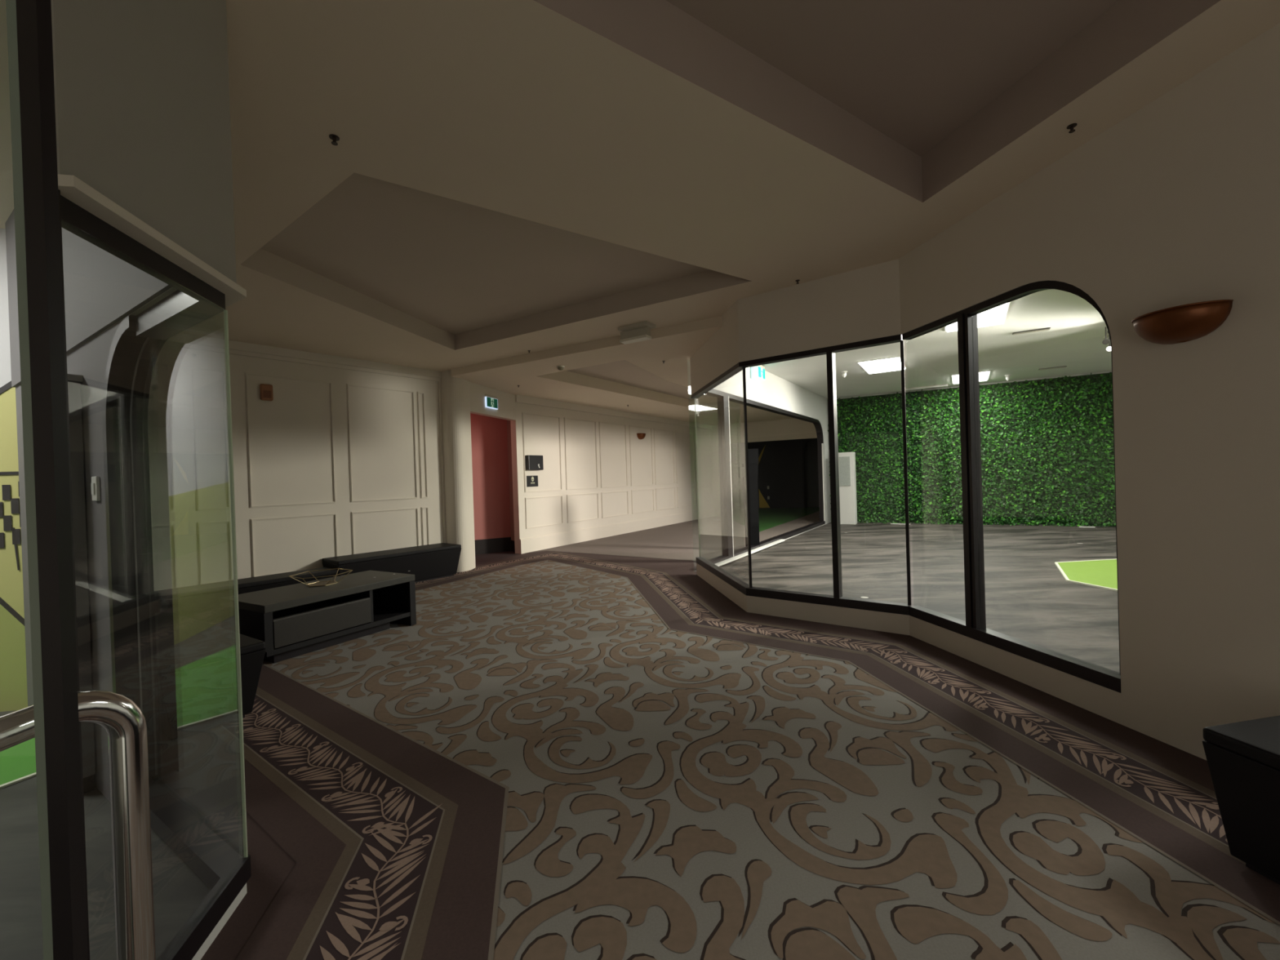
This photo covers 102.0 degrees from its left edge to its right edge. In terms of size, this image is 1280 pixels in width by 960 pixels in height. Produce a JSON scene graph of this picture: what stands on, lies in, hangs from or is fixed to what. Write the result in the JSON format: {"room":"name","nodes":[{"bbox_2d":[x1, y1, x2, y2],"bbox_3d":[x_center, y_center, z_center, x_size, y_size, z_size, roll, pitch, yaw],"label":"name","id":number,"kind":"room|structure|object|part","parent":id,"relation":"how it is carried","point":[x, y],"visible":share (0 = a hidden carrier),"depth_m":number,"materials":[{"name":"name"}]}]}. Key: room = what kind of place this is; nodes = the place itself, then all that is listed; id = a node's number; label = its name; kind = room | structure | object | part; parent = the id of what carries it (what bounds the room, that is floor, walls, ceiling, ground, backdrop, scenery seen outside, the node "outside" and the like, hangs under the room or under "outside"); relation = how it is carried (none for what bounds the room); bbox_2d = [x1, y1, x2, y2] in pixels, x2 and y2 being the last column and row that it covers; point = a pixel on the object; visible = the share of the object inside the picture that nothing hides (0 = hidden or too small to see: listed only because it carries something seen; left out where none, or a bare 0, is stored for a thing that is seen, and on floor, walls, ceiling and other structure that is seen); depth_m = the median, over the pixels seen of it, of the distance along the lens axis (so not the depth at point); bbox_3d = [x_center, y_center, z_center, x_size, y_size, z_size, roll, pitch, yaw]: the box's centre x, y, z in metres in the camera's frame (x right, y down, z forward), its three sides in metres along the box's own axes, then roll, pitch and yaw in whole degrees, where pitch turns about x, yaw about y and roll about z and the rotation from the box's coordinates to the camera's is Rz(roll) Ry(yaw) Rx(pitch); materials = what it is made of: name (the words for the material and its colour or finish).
{"room":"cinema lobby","nodes":[
{"label":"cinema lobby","id":0,"kind":"room"},
{"bbox_2d":[0,228,27,711],"bbox_3d":[-5.129,-0.031,3.258,2.601,3.150,0.109,-2,0,-9],"label":"wall","id":1,"kind":"structure","parent":0,"point":[13,673],"depth_m":3.38,"materials":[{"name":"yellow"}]},
{"bbox_2d":[4,209,172,802],"bbox_3d":[-2.725,-0.103,2.580,2.940,3.148,0.145,-2,0,33],"label":"wall","id":2,"kind":"structure","parent":0,"point":[101,289],"depth_m":2.37,"materials":[{"name":"paint"}]},
{"bbox_2d":[90,475,100,501],"bbox_3d":[-2.453,0.039,2.331,0.080,0.110,0.017,-2,0,33],"label":"wall switch","id":3,"kind":"object","parent":2,"relation":"attached to","point":[95,489],"visible":1,"depth_m":2.31,"materials":[{"name":"white plastic"}]},
{"bbox_2d":[57,189,251,959],"bbox_3d":[-1.668,0.367,1.824,0.382,2.050,1.596,-2,0,-42],"label":"window","id":4,"kind":"structure","parent":2,"relation":"in","point":[218,860],"depth_m":2.12,"materials":[{"name":"black metal"}]},
{"bbox_2d":[191,883,247,959],"bbox_3d":[-1.162,1.410,0.366,0.649,0.052,4.482,-2,0,-21],"label":"baseboard","id":5,"kind":"structure","parent":2,"relation":"attached to","point":[205,946],"depth_m":1.65,"materials":[{"name":"white plastic"}]},
{"bbox_2d":[0,710,210,959],"bbox_3d":[-3.483,1.503,0.798,5.741,0.001,5.244,-2,0,0],"label":"floor","id":6,"kind":"structure","parent":0,"point":[178,891],"depth_m":1.86,"materials":[{"name":"concrete"}]},
{"bbox_2d":[0,737,36,789],"bbox_3d":[-3.914,1.500,2.518,1.981,0.011,1.620,-2,0,0],"label":"floor mat","id":7,"kind":"object","parent":6,"relation":"on","point":[17,762],"visible":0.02,"depth_m":2.69,"materials":[{"name":"green"}]},
{"bbox_2d":[67,373,95,793],"bbox_3d":[-2.854,0.493,2.557,0.580,1.955,0.091,-2,0,33],"label":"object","id":8,"kind":"object","parent":6,"relation":"on","point":[74,381],"visible":0.21,"depth_m":2.42,"materials":[{"name":"grey metal"}]},
{"bbox_2d":[16,0,236,386],"bbox_3d":[-2.522,-1.160,2.395,3.528,1.050,0.479,-2,0,39],"label":"wall","id":9,"kind":"structure","parent":0,"point":[142,104],"depth_m":1.43,"materials":[{"name":"grey paint"}]},
{"bbox_2d":[57,173,246,307],"bbox_3d":[-2.461,-0.624,2.436,3.548,0.025,0.471,-2,0,41],"label":"trim","id":10,"kind":"structure","parent":9,"relation":"attached to","point":[73,188],"depth_m":1.36,"materials":[{"name":"white paint"}]},
{"bbox_2d":[147,345,443,591],"bbox_3d":[-5.077,-0.048,5.810,0.141,3.150,6.150,-2,0,39],"label":"wall","id":11,"kind":"structure","parent":0,"point":[340,462],"depth_m":6.48,"materials":[{"name":"white paint"}]},
{"bbox_3d":[-5.421,-0.449,5.304,0.021,1.620,0.946,-2,0,39],"label":"panel moulding","id":12,"kind":"part","parent":11,"relation":"part of","materials":[{"name":"white paint"}]},
{"bbox_3d":[-5.379,0.853,5.312,0.021,0.715,0.946,-2,0,39],"label":"panel moulding","id":13,"kind":"part","parent":11,"relation":"part of","materials":[{"name":"white paint"}]},
{"bbox_3d":[-4.910,-0.469,5.936,0.021,1.620,0.300,-2,0,39],"label":"panel moulding","id":14,"kind":"part","parent":11,"relation":"part of","materials":[{"name":"white paint"}]},
{"bbox_3d":[-4.868,0.832,5.944,0.021,0.715,0.300,-2,0,39],"label":"panel moulding","id":15,"kind":"part","parent":11,"relation":"part of","materials":[{"name":"white paint"}]},
{"bbox_2d":[259,383,273,400],"bbox_3d":[-4.574,-1.073,6.344,0.054,0.200,0.130,-2,0,39],"label":"door chime","id":16,"kind":"object","parent":11,"relation":"attached to","point":[266,390],"visible":1,"depth_m":6.33,"materials":[{"name":"brown plastic"}]},
{"bbox_2d":[263,390,271,398],"bbox_3d":[-4.554,-1.049,6.329,0.004,0.090,0.080,-2,0,39],"label":"grille","id":17,"kind":"object","parent":16,"relation":"attached to","point":[267,393],"depth_m":6.33,"materials":[{"name":"brown"}]},
{"bbox_3d":[-4.398,-0.490,6.568,0.021,1.620,0.946,-2,0,39],"label":"panel moulding","id":18,"kind":"part","parent":11,"relation":"part of","materials":[{"name":"white paint"}]},
{"bbox_3d":[-4.356,0.812,6.576,0.021,0.715,0.946,-2,0,39],"label":"panel moulding","id":19,"kind":"part","parent":11,"relation":"part of","materials":[{"name":"white paint"}]},
{"bbox_2d":[163,333,441,381],"bbox_3d":[-5.067,-1.549,5.754,0.050,0.150,6.150,-2,0,39],"label":"trim","id":20,"kind":"structure","parent":11,"relation":"attached to","point":[180,340],"depth_m":6.58,"materials":[{"name":"white paint"}]},
{"bbox_3d":[-3.683,-0.518,7.452,0.021,1.620,0.947,-2,0,39],"label":"panel moulding","id":21,"kind":"part","parent":11,"relation":"part of","materials":[{"name":"white paint"}]},
{"bbox_3d":[-3.642,0.784,7.460,0.021,0.715,0.947,-2,0,39],"label":"panel moulding","id":22,"kind":"part","parent":11,"relation":"part of","materials":[{"name":"white paint"}]},
{"bbox_3d":[-3.317,-0.532,7.905,0.021,1.620,0.110,-2,0,39],"label":"panel moulding","id":23,"kind":"part","parent":11,"relation":"part of","materials":[{"name":"white paint"}]},
{"bbox_3d":[-3.275,0.769,7.913,0.021,0.715,0.110,-2,0,39],"label":"panel moulding","id":24,"kind":"part","parent":11,"relation":"part of","materials":[{"name":"white paint"}]},
{"bbox_2d":[437,381,446,542],"bbox_3d":[-3.106,-0.050,8.149,0.020,3.000,0.035,-2,0,39],"label":"trim","id":25,"kind":"structure","parent":11,"relation":"attached to","point":[439,382],"depth_m":8.14,"materials":[{"name":"white paint"}]},
{"bbox_2d":[440,370,475,572],"bbox_3d":[-3.046,-0.128,8.300,0.620,3.150,0.437,-2,0,0],"label":"wall pillar","id":26,"kind":"structure","parent":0,"point":[455,392],"depth_m":8.12,"materials":[{"name":"white paint"}]},
{"bbox_2d":[470,413,511,554],"bbox_3d":[-3.630,-0.064,9.829,2.265,3.040,0.092,-2,0,-29],"label":"wall","id":27,"kind":"structure","parent":0,"point":[489,437],"depth_m":10.17,"materials":[{"name":"red paint"}]},
{"bbox_3d":[-3.567,1.315,9.802,2.265,0.280,0.012,-2,0,-29],"label":"skirting","id":28,"kind":"part","parent":27,"relation":"part of","materials":[{"name":"black"}]},
{"bbox_2d":[475,551,519,564],"bbox_3d":[-3.522,1.454,9.743,2.466,0.001,2.531,-2,0,0],"label":"floor","id":29,"kind":"structure","parent":0,"point":[482,558],"depth_m":9.63,"materials":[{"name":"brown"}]},
{"bbox_2d":[506,420,515,551],"bbox_3d":[-2.466,-0.103,10.178,0.092,3.040,0.460,-2,0,-34],"label":"wall","id":30,"kind":"structure","parent":0,"point":[508,424],"depth_m":10.26,"materials":[{"name":"brown paint"}]},
{"bbox_3d":[-2.454,1.307,10.164,0.012,0.220,0.460,-2,0,-34],"label":"skirting","id":31,"kind":"part","parent":30,"relation":"part of","materials":[{"name":"black"}]},
{"bbox_2d":[510,402,713,554],"bbox_3d":[-0.015,-0.228,13.656,0.161,3.090,8.854,-2,0,32],"label":"wall","id":32,"kind":"structure","parent":0,"point":[597,471],"depth_m":12.10,"materials":[{"name":"white paint"}]},
{"bbox_2d":[469,382,515,420],"bbox_3d":[-2.649,-1.422,9.190,0.140,0.580,1.518,-2,0,16],"label":"wall","id":33,"kind":"structure","parent":32,"relation":"in","point":[506,401],"depth_m":9.11,"materials":[{"name":"white paint"}]},
{"bbox_2d":[484,394,497,409],"bbox_3d":[-2.593,-1.366,9.052,0.038,0.225,0.360,-2,0,16],"label":"exit sign","id":34,"kind":"object","parent":33,"relation":"attached to","point":[491,402],"visible":1,"depth_m":9.02,"materials":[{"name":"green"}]},
{"bbox_3d":[-2.580,-1.349,9.049,0.004,0.162,0.336,-2,0,16],"label":"legend panel","id":35,"kind":"part","parent":34,"relation":"part of","materials":[{"name":"teal plastic"}]},
{"bbox_2d":[526,475,537,486],"bbox_3d":[-2.120,0.023,10.214,0.015,0.215,0.301,-2,0,32],"label":"notice","id":36,"kind":"object","parent":32,"relation":"attached to","point":[531,481],"visible":1,"depth_m":10.20,"materials":[{"name":"black plastic"}]},
{"bbox_2d":[525,455,543,470],"bbox_3d":[-2.079,-0.341,10.221,0.093,0.290,0.412,-2,0,32],"label":"wall box","id":37,"kind":"object","parent":32,"relation":"attached to","point":[532,462],"visible":1,"depth_m":10.15,"materials":[{"name":"black plastic"}]},
{"bbox_3d":[-1.962,-0.546,10.480,0.021,1.550,1.079,-2,0,32],"label":"panel moulding","id":38,"kind":"part","parent":32,"relation":"part of","materials":[{"name":"white paint"}]},
{"bbox_3d":[-1.925,0.635,10.488,0.021,0.605,1.079,-2,0,32],"label":"panel moulding","id":39,"kind":"part","parent":32,"relation":"part of","materials":[{"name":"white paint"}]},
{"bbox_3d":[-1.298,-0.574,11.526,0.021,1.550,1.101,-2,0,32],"label":"panel moulding","id":40,"kind":"part","parent":32,"relation":"part of","materials":[{"name":"white paint"}]},
{"bbox_3d":[-1.260,0.608,11.533,0.021,0.605,1.101,-2,0,32],"label":"panel moulding","id":41,"kind":"part","parent":32,"relation":"part of","materials":[{"name":"white paint"}]},
{"bbox_3d":[-0.635,-0.602,12.568,0.021,1.550,1.103,-2,0,32],"label":"panel moulding","id":42,"kind":"part","parent":32,"relation":"part of","materials":[{"name":"white paint"}]},
{"bbox_2d":[515,394,711,429],"bbox_3d":[0.011,-1.654,13.602,0.050,0.140,8.854,-2,0,32],"label":"trim","id":43,"kind":"structure","parent":32,"relation":"attached to","point":[518,398],"depth_m":12.06,"materials":[{"name":"white paint"}]},
{"bbox_3d":[-0.597,0.580,12.575,0.021,0.605,1.103,-2,0,32],"label":"panel moulding","id":44,"kind":"part","parent":32,"relation":"part of","materials":[{"name":"white paint"}]},
{"bbox_2d":[520,507,714,554],"bbox_3d":[0.093,1.172,13.625,0.030,0.285,8.854,-2,0,32],"label":"baseboard","id":45,"kind":"structure","parent":32,"relation":"attached to","point":[556,540],"depth_m":12.11,"materials":[{"name":"white paint"}]},
{"bbox_2d":[636,433,645,439],"bbox_3d":[0.066,-1.146,13.573,0.150,0.160,0.328,-2,0,32],"label":"wall sconce","id":46,"kind":"object","parent":32,"relation":"attached to","point":[641,436],"visible":1,"depth_m":13.49,"materials":[{"name":"brown"}]},
{"bbox_3d":[0.044,-0.630,13.636,0.021,1.550,1.085,-2,0,32],"label":"panel moulding","id":47,"kind":"part","parent":32,"relation":"part of","materials":[{"name":"white paint"}]},
{"bbox_3d":[0.082,0.552,13.643,0.021,0.605,1.085,-2,0,32],"label":"panel moulding","id":48,"kind":"part","parent":32,"relation":"part of","materials":[{"name":"white paint"}]},
{"bbox_3d":[0.693,-0.657,14.656,0.021,1.550,1.088,-2,0,32],"label":"panel moulding","id":49,"kind":"part","parent":32,"relation":"part of","materials":[{"name":"white paint"}]},
{"bbox_3d":[0.731,0.525,14.663,0.021,0.605,1.088,-2,0,32],"label":"panel moulding","id":50,"kind":"part","parent":32,"relation":"part of","materials":[{"name":"white paint"}]},
{"bbox_3d":[1.377,-0.685,15.731,0.021,1.550,1.178,-2,0,32],"label":"panel moulding","id":51,"kind":"part","parent":32,"relation":"part of","materials":[{"name":"white paint"}]},
{"bbox_3d":[1.415,0.496,15.739,0.021,0.605,1.178,-2,0,32],"label":"panel moulding","id":52,"kind":"part","parent":32,"relation":"part of","materials":[{"name":"white paint"}]},
{"bbox_2d":[0,0,1279,425],"bbox_3d":[-1.538,-1.849,8.561,15.043,0.410,20.945,-2,0,0],"label":"ceiling","id":53,"kind":"structure","parent":0,"point":[502,180],"depth_m":2.87,"materials":[{"name":"paint"}]},
{"bbox_2d":[328,133,339,145],"bbox_3d":[-1.531,-1.701,2.595,0.046,0.033,0.046,-2,0,0],"label":"sprinkler head","id":54,"kind":"object","parent":53,"relation":"attached to","point":[335,138],"visible":1,"depth_m":2.59},
{"bbox_2d":[556,365,564,370],"bbox_3d":[-1.149,-1.623,7.520,0.110,0.055,0.110,-2,0,0],"label":"smoke detector","id":55,"kind":"object","parent":53,"relation":"attached to","point":[559,367],"visible":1,"depth_m":7.48,"materials":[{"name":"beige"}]},
{"bbox_2d":[617,320,656,344],"bbox_3d":[-0.047,-1.706,6.017,0.428,0.160,0.200,-2,0,33],"label":"emergency light","id":56,"kind":"object","parent":53,"relation":"attached to","point":[639,331],"visible":1,"depth_m":5.98,"materials":[{"name":"beige plastic"}]},
{"bbox_2d":[619,334,651,344],"bbox_3d":[-0.052,-1.641,6.050,0.370,0.030,0.120,-2,0,33],"label":"diffuser","id":57,"kind":"object","parent":56,"relation":"attached to","point":[634,338],"depth_m":6.02,"materials":[{"name":"white"}]},
{"bbox_3d":[-0.037,-1.769,6.009,0.400,0.035,0.200,-2,0,33],"label":"mounting plate","id":58,"kind":"part","parent":56,"relation":"part of","materials":[{"name":"beige"}]},
{"bbox_2d":[1066,123,1077,133],"bbox_3d":[2.243,-1.824,2.689,0.042,0.030,0.042,-2,0,0],"label":"sprinkler head","id":59,"kind":"object","parent":53,"relation":"attached to","point":[1072,126],"visible":1,"depth_m":2.69},
{"bbox_2d":[524,507,819,560],"bbox_3d":[3.623,1.195,13.946,11.834,0.001,13.324,-2,0,0],"label":"floor","id":60,"kind":"structure","parent":0,"point":[679,541],"depth_m":11.15,"materials":[{"name":"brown carpet"}]},
{"bbox_2d":[734,448,759,546],"bbox_3d":[1.962,0.357,9.423,0.400,1.835,0.140,-2,0,0],"label":"column","id":61,"kind":"structure","parent":60,"relation":"on","point":[740,454],"depth_m":9.36,"materials":[{"name":"black"}]},
{"bbox_2d":[732,506,819,531],"bbox_3d":[4.839,1.138,16.333,4.400,0.007,8.250,-2,0,0],"label":"mat","id":62,"kind":"object","parent":60,"relation":"on","point":[768,517],"visible":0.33,"depth_m":16.83,"materials":[{"name":"green carpet"}]},
{"bbox_2d":[159,551,1279,959],"bbox_3d":[0.044,1.386,10.009,51.124,0.105,50.583,-2,0,42],"label":"floor","id":63,"kind":"structure","parent":0,"point":[563,755],"depth_m":2.24,"materials":[{"name":"brown carpet"}]},
{"bbox_2d":[0,0,155,959],"bbox_3d":[-0.839,-0.032,0.540,0.628,2.890,0.182,-2,0,0],"label":"door","id":64,"kind":"structure","parent":63,"relation":"on","point":[57,710],"depth_m":0.47,"materials":[{"name":"black metal"}]},
{"bbox_3d":[-0.619,0.684,0.557,0.043,0.898,0.163,-2,0,14],"label":"handle","id":65,"kind":"part","parent":64,"relation":"part of","materials":[{"name":"silver metal"}]},
{"bbox_2d":[155,610,265,740],"bbox_3d":[-3.152,1.248,3.446,1.700,0.456,0.500,-2,0,33],"label":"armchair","id":66,"kind":"object","parent":63,"relation":"on","point":[197,660],"visible":0.73,"depth_m":3.02,"materials":[{"name":"black leather"}]},
{"bbox_3d":[-3.158,1.046,3.445,1.700,0.050,0.500,-2,0,33],"label":"seat","id":67,"kind":"part","parent":66,"relation":"part of","materials":[{"name":"black leather"}]},
{"bbox_2d":[154,567,337,622],"bbox_3d":[-4.709,1.330,5.534,0.420,0.366,2.600,-2,0,39],"label":"bench","id":68,"kind":"object","parent":63,"relation":"on","point":[201,602],"visible":0.39,"depth_m":5.50,"materials":[{"name":"black leather"}]},
{"bbox_3d":[-4.714,1.173,5.533,0.420,0.050,2.600,-2,0,39],"label":"seat","id":69,"kind":"part","parent":68,"relation":"part of","materials":[{"name":"black leather"}]},
{"bbox_2d":[219,570,416,662],"bbox_3d":[-2.872,1.211,4.747,0.720,0.496,1.340,-2,0,29],"label":"coffee table","id":70,"kind":"object","parent":63,"relation":"on","point":[292,620],"visible":0.98,"depth_m":4.48,"materials":[{"name":"laminate"}]},
{"bbox_3d":[-3.184,1.187,4.188,0.700,0.300,0.060,-2,0,29],"label":"panel","id":71,"kind":"part","parent":70,"relation":"part of","materials":[{"name":"black laminate"}]},
{"bbox_3d":[-3.161,1.182,4.908,0.020,0.300,1.220,-2,0,29],"label":"panel","id":72,"kind":"part","parent":70,"relation":"part of","materials":[{"name":"black laminate"}]},
{"bbox_2d":[288,568,352,586],"bbox_3d":[-2.952,0.914,4.805,0.452,0.103,0.506,-2,0,0],"label":"wire bowl","id":73,"kind":"object","parent":70,"relation":"on","point":[329,582],"visible":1,"depth_m":4.80,"materials":[{"name":"gold metal"}]},
{"bbox_3d":[-2.951,0.964,4.805,0.244,0.002,0.238,-2,0,0],"label":"plate","id":74,"kind":"part","parent":73,"relation":"part of","materials":[{"name":"brown metal"}]},
{"bbox_3d":[-2.681,1.198,4.406,0.046,0.222,0.804,-2,0,29],"label":"drawer","id":75,"kind":"part","parent":70,"relation":"part of","materials":[{"name":"laminate"}]},
{"bbox_2d":[264,606,410,657],"bbox_3d":[-2.868,1.343,4.748,0.700,0.040,1.320,-2,0,29],"label":"shelf","id":76,"kind":"object","parent":70,"relation":"attached to","point":[382,615],"depth_m":4.60,"materials":[{"name":"black laminate"}]},
{"bbox_3d":[-2.560,1.228,5.307,0.710,0.435,0.060,-2,0,29],"label":"panel","id":77,"kind":"part","parent":70,"relation":"part of","materials":[{"name":"black laminate"}]},
{"bbox_2d":[322,542,461,582],"bbox_3d":[-3.426,1.231,7.302,0.520,0.460,1.720,-2,0,39],"label":"bench","id":78,"kind":"object","parent":63,"relation":"on","point":[441,560],"visible":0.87,"depth_m":7.24,"materials":[{"name":"black leather"}]},
{"bbox_3d":[-3.432,1.026,7.301,0.520,0.050,1.720,-2,0,39],"label":"seat","id":79,"kind":"part","parent":78,"relation":"part of","materials":[{"name":"black leather"}]},
{"bbox_2d":[1202,715,1279,884],"bbox_3d":[2.474,1.083,1.103,0.700,0.456,1.600,-2,0,-11],"label":"armchair","id":80,"kind":"object","parent":63,"relation":"on","point":[1243,757],"visible":1,"depth_m":1.73,"materials":[{"name":"black leather"}]},
{"bbox_3d":[2.467,0.880,1.102,0.700,0.050,1.600,-2,0,-11],"label":"seat","id":81,"kind":"part","parent":80,"relation":"part of","materials":[{"name":"black leather"}]},
{"bbox_2d":[711,417,817,515],"bbox_3d":[4.296,-0.537,16.255,4.416,3.400,0.120,-2,0,32],"label":"wall header","id":82,"kind":"structure","parent":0,"point":[786,428],"depth_m":16.51,"materials":[{"name":"white paint"}]},
{"bbox_2d":[713,366,831,540],"bbox_3d":[3.001,-0.438,10.884,0.140,3.350,7.835,-2,0,33],"label":"wall partition","id":83,"kind":"structure","parent":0,"point":[775,391],"depth_m":11.08,"materials":[{"name":"white paint"}]},
{"bbox_2d":[750,364,764,381],"bbox_3d":[2.131,-1.939,9.343,0.148,0.245,0.360,-2,0,33],"label":"exit sign","id":84,"kind":"object","parent":83,"relation":"attached to","point":[757,372],"visible":0.98,"depth_m":9.22,"materials":[{"name":"white plastic"}]},
{"bbox_3d":[2.188,-1.923,9.306,0.004,0.182,0.336,-2,0,33],"label":"legend panel","id":85,"kind":"part","parent":84,"relation":"part of","materials":[{"name":"teal"}]},
{"bbox_2d":[704,388,826,566],"bbox_3d":[2.747,-0.432,10.428,0.250,3.320,7.434,-2,0,33],"label":"window","id":86,"kind":"structure","parent":83,"relation":"in","point":[729,555],"depth_m":8.33,"materials":[{"name":"black metal"}]},
{"bbox_3d":[1.872,1.241,9.008,0.250,0.030,3.383,-2,0,33],"label":"sill","id":87,"kind":"part","parent":86,"relation":"part of","materials":[{"name":"white plastic"}]},
{"bbox_2d":[730,438,819,509],"bbox_3d":[5.739,-0.607,20.212,7.786,3.400,0.080,-2,0,8],"label":"wall","id":88,"kind":"structure","parent":0,"point":[789,468],"depth_m":20.19,"materials":[{"name":"black paint"}]},
{"bbox_2d":[758,444,765,463],"bbox_3d":[4.753,-0.937,20.310,0.360,0.880,0.010,-2,0,8],"label":"wall graphic","id":89,"kind":"structure","parent":88,"relation":"attached to","point":[762,452],"depth_m":20.31,"materials":[{"name":"orange paint"}]},
{"bbox_2d":[759,490,769,507],"bbox_3d":[4.880,0.715,20.309,0.410,0.750,0.010,-2,0,8],"label":"wall graphic","id":90,"kind":"structure","parent":88,"relation":"attached to","point":[762,503],"depth_m":20.32,"materials":[{"name":"orange paint"}]},
{"bbox_2d":[719,522,1119,672],"bbox_3d":[6.668,1.144,6.252,11.745,0.001,15.612,-2,0,0],"label":"floor","id":91,"kind":"structure","parent":0,"point":[1028,598],"depth_m":6.87,"materials":[{"name":"concrete"}]},
{"bbox_2d":[838,452,857,524],"bbox_3d":[5.355,0.214,13.444,0.440,1.855,0.340,-2,0,30],"label":"air conditioner","id":92,"kind":"object","parent":91,"relation":"on","point":[846,460],"visible":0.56,"depth_m":13.29,"materials":[{"name":"white plastic"}]},
{"bbox_2d":[839,456,850,485],"bbox_3d":[5.261,-0.225,13.303,0.260,0.750,0.020,-2,0,30],"label":"grille","id":93,"kind":"object","parent":92,"relation":"attached to","point":[844,461],"depth_m":13.29,"materials":[{"name":"grey metal"}]},
{"bbox_2d":[1054,558,1117,591],"bbox_3d":[6.690,1.137,5.673,3.328,0.021,3.358,-2,0,0],"label":"play mat","id":94,"kind":"object","parent":91,"relation":"on","point":[1102,573],"visible":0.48,"depth_m":6.47,"materials":[{"name":"green"}]},
{"bbox_2d":[761,288,1111,399],"bbox_3d":[6.561,-2.199,6.232,11.745,0.001,15.612,-2,0,0],"label":"ceiling","id":95,"kind":"structure","parent":0,"point":[1074,339],"depth_m":9.04,"materials":[{"name":"white paint"}]},
{"bbox_2d":[840,370,847,377],"bbox_3d":[4.035,-2.083,10.238,0.120,0.120,0.120,-2,0,0],"label":"ceiling sensor","id":96,"kind":"object","parent":95,"relation":"attached to","point":[843,373],"visible":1,"depth_m":10.21,"materials":[{"name":"white plastic"}]},
{"bbox_2d":[857,355,906,373],"bbox_3d":[4.554,-2.142,9.718,0.688,0.028,1.288,-2,0,32],"label":"light panel","id":97,"kind":"object","parent":95,"relation":"attached to","point":[887,364],"visible":0.93,"depth_m":9.57,"materials":[{"name":"white plastic"}]},
{"bbox_2d":[905,383,948,391],"bbox_3d":[6.832,-2.221,12.438,1.000,0.050,0.100,-2,0,31],"label":"strip light","id":98,"kind":"object","parent":95,"relation":"attached to","point":[946,384],"visible":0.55,"depth_m":12.39,"materials":[{"name":"white plastic"}]},
{"bbox_2d":[951,370,991,383],"bbox_3d":[7.232,-2.238,11.338,0.688,0.028,1.288,-2,0,32],"label":"light panel","id":99,"kind":"object","parent":95,"relation":"attached to","point":[983,375],"visible":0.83,"depth_m":11.17,"materials":[{"name":"white plastic"}]},
{"bbox_2d":[944,302,1009,332],"bbox_3d":[4.324,-2.116,6.688,0.688,0.028,1.288,-2,0,32],"label":"light panel","id":100,"kind":"object","parent":95,"relation":"attached to","point":[995,316],"visible":0.41,"depth_m":6.76,"materials":[{"name":"white plastic"}]},
{"bbox_2d":[1004,374,1011,380],"bbox_3d":[7.983,-2.215,11.238,0.120,0.120,0.120,-2,0,0],"label":"ceiling sensor","id":101,"kind":"object","parent":95,"relation":"attached to","point":[1007,376],"visible":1,"depth_m":11.21,"materials":[{"name":"white plastic"}]},
{"bbox_2d":[1012,327,1050,334],"bbox_3d":[5.713,-2.171,7.568,0.440,0.018,0.100,-2,0,31],"label":"ceiling vent","id":102,"kind":"object","parent":95,"relation":"in","point":[1047,328],"visible":1,"depth_m":7.54,"materials":[{"name":"grey metal"}]},
{"bbox_2d":[1038,365,1066,370],"bbox_3d":[8.392,-2.275,10.538,0.440,0.018,0.120,-2,0,31],"label":"ceiling vent","id":103,"kind":"object","parent":95,"relation":"in","point":[1064,366],"visible":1,"depth_m":10.51,"materials":[{"name":"grey metal"}]},
{"bbox_2d":[1102,326,1111,351],"bbox_3d":[6.810,-2.037,7.538,0.221,0.356,1.400,-2,0,32],"label":"track spotlight","id":104,"kind":"object","parent":95,"relation":"attached to","point":[1106,341],"visible":0.57,"depth_m":7.46,"materials":[{"name":"beige metal"}]},
{"bbox_2d":[836,370,1115,526],"bbox_3d":[8.804,-0.630,12.013,8.590,3.350,0.150,-2,0,30],"label":"wall","id":105,"kind":"structure","parent":0,"point":[1085,374],"depth_m":12.19,"materials":[{"name":"white paint"}]},
{"bbox_2d":[827,372,1115,526],"bbox_3d":[8.787,-0.608,11.857,8.558,3.417,0.230,-2,0,30],"label":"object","id":106,"kind":"structure","parent":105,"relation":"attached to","point":[1047,451],"depth_m":12.09,"materials":[{"name":"green plant"}]},
{"bbox_2d":[689,22,1279,759],"bbox_3d":[2.304,-0.367,2.937,0.950,3.350,9.218,-2,0,-19],"label":"wall","id":107,"kind":"structure","parent":0,"point":[1176,202],"depth_m":2.52,"materials":[{"name":"white paint"}]},
{"bbox_2d":[690,280,1120,693],"bbox_3d":[1.575,-0.026,4.968,0.748,2.350,4.867,-2,0,-26],"label":"window","id":108,"kind":"structure","parent":107,"relation":"in","point":[974,627],"depth_m":3.73,"materials":[{"name":"black metal"}]},
{"bbox_2d":[1131,299,1233,344],"bbox_3d":[2.469,-0.717,2.415,0.180,0.145,0.358,-2,0,-11],"label":"wall sconce","id":109,"kind":"object","parent":107,"relation":"attached to","point":[1189,322],"visible":1,"depth_m":2.34,"materials":[{"name":"brown wood"}]}
]}

